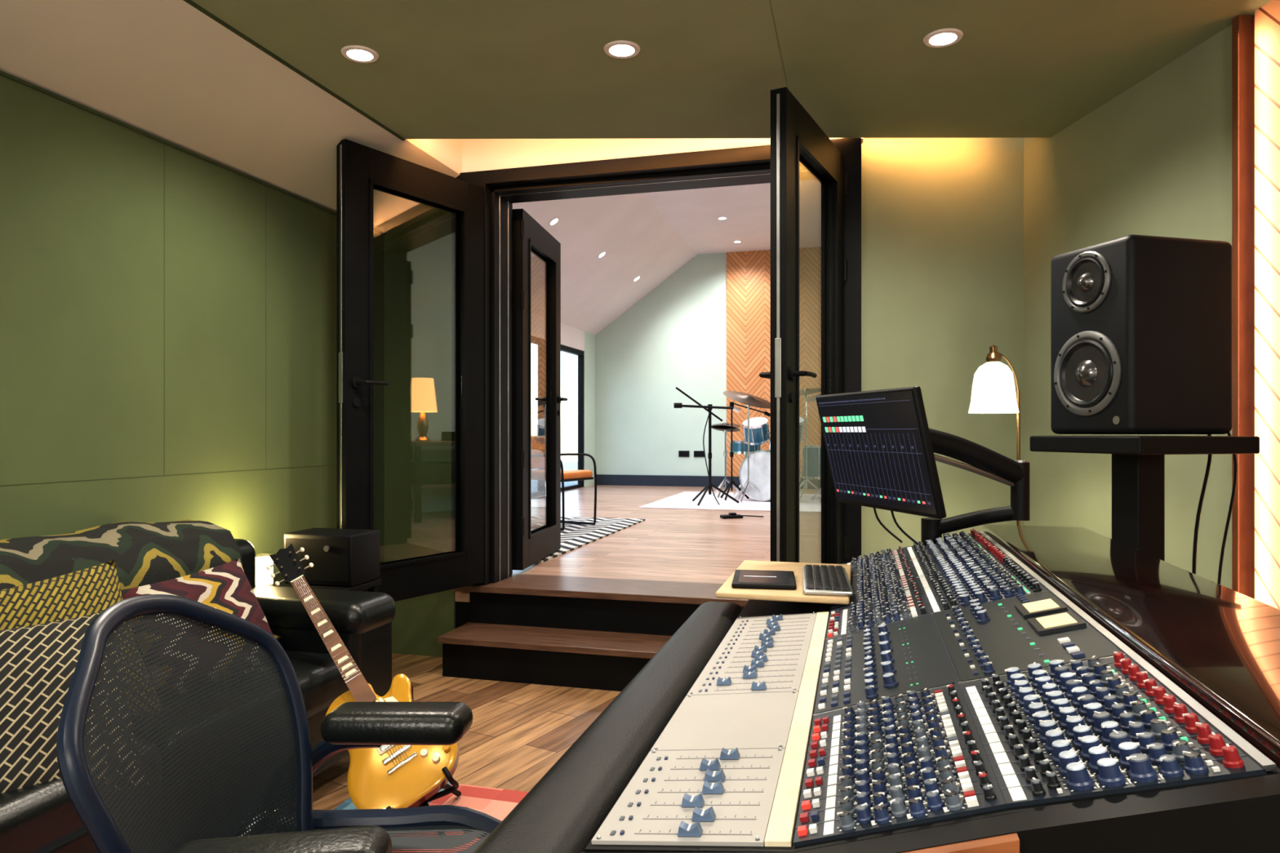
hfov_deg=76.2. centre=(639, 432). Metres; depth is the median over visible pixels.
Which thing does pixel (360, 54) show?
recessed light
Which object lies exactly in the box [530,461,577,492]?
patio
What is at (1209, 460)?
cables
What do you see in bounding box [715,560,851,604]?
wooden tray
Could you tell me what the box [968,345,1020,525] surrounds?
floor lamp
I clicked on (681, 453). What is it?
wall sockets
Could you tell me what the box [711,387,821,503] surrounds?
drum kit
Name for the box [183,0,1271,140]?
ceiling
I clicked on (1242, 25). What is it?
trim
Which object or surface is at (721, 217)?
recessed light
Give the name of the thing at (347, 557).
amplifier
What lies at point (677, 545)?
floor
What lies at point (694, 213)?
ceiling
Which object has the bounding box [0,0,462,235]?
ceiling
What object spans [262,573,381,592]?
side table
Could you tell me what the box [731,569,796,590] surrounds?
controller
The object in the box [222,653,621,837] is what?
floor
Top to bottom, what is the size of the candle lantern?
0.127 m
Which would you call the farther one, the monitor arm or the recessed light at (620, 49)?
the recessed light at (620, 49)
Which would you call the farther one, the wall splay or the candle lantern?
the wall splay
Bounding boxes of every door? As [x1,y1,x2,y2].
[336,138,484,601]
[512,208,568,570]
[759,87,847,564]
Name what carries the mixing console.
on the rug at (498, 803)
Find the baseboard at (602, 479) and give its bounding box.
[596,474,821,488]
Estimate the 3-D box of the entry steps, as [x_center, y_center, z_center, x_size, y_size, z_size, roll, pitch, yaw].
[0.017,1.018,3.906,1.990,0.365,0.355,0,0,15]
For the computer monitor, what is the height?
0.411 m
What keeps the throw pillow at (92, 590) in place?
on the leather sofa
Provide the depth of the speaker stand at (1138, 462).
2.41 m
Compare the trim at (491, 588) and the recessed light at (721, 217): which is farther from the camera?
the recessed light at (721, 217)
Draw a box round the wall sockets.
[678,450,704,457]
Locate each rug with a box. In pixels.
[333,782,528,852]
[530,515,644,562]
[639,491,821,512]
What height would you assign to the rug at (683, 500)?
0.012 m
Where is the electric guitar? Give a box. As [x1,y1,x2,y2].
[266,543,459,809]
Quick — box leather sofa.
[0,538,395,852]
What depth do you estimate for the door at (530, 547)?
4.75 m
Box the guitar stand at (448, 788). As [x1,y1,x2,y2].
[385,766,461,835]
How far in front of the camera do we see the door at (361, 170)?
3.77 m
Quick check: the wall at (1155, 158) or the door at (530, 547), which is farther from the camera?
the door at (530, 547)
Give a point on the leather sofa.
(42, 817)
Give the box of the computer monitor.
[815,386,946,545]
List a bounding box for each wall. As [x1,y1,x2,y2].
[0,75,384,573]
[384,137,862,657]
[530,311,595,487]
[595,253,726,475]
[1023,0,1279,609]
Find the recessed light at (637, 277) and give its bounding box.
[632,275,639,281]
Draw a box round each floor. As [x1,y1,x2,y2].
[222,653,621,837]
[454,484,821,602]
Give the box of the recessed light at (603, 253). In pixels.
[597,251,606,257]
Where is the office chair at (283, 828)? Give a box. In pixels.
[56,594,502,852]
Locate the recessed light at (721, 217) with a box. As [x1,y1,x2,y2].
[716,216,727,219]
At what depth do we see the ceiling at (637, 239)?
10.04 m
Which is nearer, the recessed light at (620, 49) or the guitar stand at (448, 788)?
the guitar stand at (448, 788)
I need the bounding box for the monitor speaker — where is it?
[1050,234,1231,434]
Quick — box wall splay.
[861,137,1023,558]
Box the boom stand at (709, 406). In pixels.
[673,386,740,505]
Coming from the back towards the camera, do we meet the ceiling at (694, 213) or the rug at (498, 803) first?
the ceiling at (694, 213)
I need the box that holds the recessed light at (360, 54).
[341,44,378,62]
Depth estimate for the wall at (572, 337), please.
12.11 m
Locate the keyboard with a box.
[802,564,853,596]
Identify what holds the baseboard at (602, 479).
attached to the wall at (675, 335)
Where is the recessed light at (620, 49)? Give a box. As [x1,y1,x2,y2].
[604,40,639,58]
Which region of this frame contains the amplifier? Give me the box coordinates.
[284,528,379,586]
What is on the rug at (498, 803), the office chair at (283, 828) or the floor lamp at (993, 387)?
the office chair at (283, 828)
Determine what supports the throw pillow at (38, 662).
on the leather sofa
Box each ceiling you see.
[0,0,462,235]
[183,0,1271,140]
[512,192,697,335]
[642,179,821,254]
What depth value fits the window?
10.53 m
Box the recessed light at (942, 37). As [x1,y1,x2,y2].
[923,28,963,47]
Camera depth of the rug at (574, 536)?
6.65 m
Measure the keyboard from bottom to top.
0.017 m
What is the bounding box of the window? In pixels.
[530,335,583,497]
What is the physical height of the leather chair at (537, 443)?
0.758 m
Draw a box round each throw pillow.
[0,560,161,719]
[0,613,148,793]
[120,558,273,699]
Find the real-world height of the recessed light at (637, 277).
0.078 m
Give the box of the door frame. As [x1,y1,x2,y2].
[451,137,861,595]
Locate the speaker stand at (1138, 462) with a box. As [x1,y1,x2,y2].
[1030,435,1259,561]
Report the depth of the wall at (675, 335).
12.21 m
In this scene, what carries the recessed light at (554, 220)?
in the ceiling at (637, 239)
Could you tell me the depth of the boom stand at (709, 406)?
9.04 m
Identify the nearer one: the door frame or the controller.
the controller
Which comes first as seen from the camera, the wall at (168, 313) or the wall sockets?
the wall at (168, 313)
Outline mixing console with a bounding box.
[473,524,1279,852]
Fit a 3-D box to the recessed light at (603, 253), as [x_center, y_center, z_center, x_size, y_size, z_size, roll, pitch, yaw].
[-0.460,-2.144,9.834,0.105,0.078,0.129,0,0,9]
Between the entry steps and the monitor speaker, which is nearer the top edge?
the monitor speaker
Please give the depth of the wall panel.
11.83 m
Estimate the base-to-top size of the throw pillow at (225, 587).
0.348 m
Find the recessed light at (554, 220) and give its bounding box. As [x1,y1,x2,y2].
[548,217,559,226]
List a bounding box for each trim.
[453,583,748,607]
[1231,14,1254,599]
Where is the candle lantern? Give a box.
[255,555,273,585]
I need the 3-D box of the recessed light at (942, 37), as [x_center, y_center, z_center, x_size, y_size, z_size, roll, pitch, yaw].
[1.043,-1.357,2.810,0.130,0.006,0.130,0,0,15]
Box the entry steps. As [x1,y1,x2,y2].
[437,591,743,691]
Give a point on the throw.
(144, 553)
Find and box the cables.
[1191,431,1237,584]
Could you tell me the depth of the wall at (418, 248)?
4.38 m
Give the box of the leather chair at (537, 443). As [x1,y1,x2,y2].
[530,435,596,530]
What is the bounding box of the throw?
[0,519,281,675]
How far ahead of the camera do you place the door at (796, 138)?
3.09 m
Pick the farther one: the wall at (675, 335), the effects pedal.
the wall at (675, 335)
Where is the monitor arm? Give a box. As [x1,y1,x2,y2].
[920,428,1030,546]
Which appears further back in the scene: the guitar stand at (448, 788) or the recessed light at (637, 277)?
the recessed light at (637, 277)
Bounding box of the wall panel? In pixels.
[726,246,821,477]
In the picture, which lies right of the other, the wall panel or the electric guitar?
the wall panel
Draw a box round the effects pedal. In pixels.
[720,512,763,519]

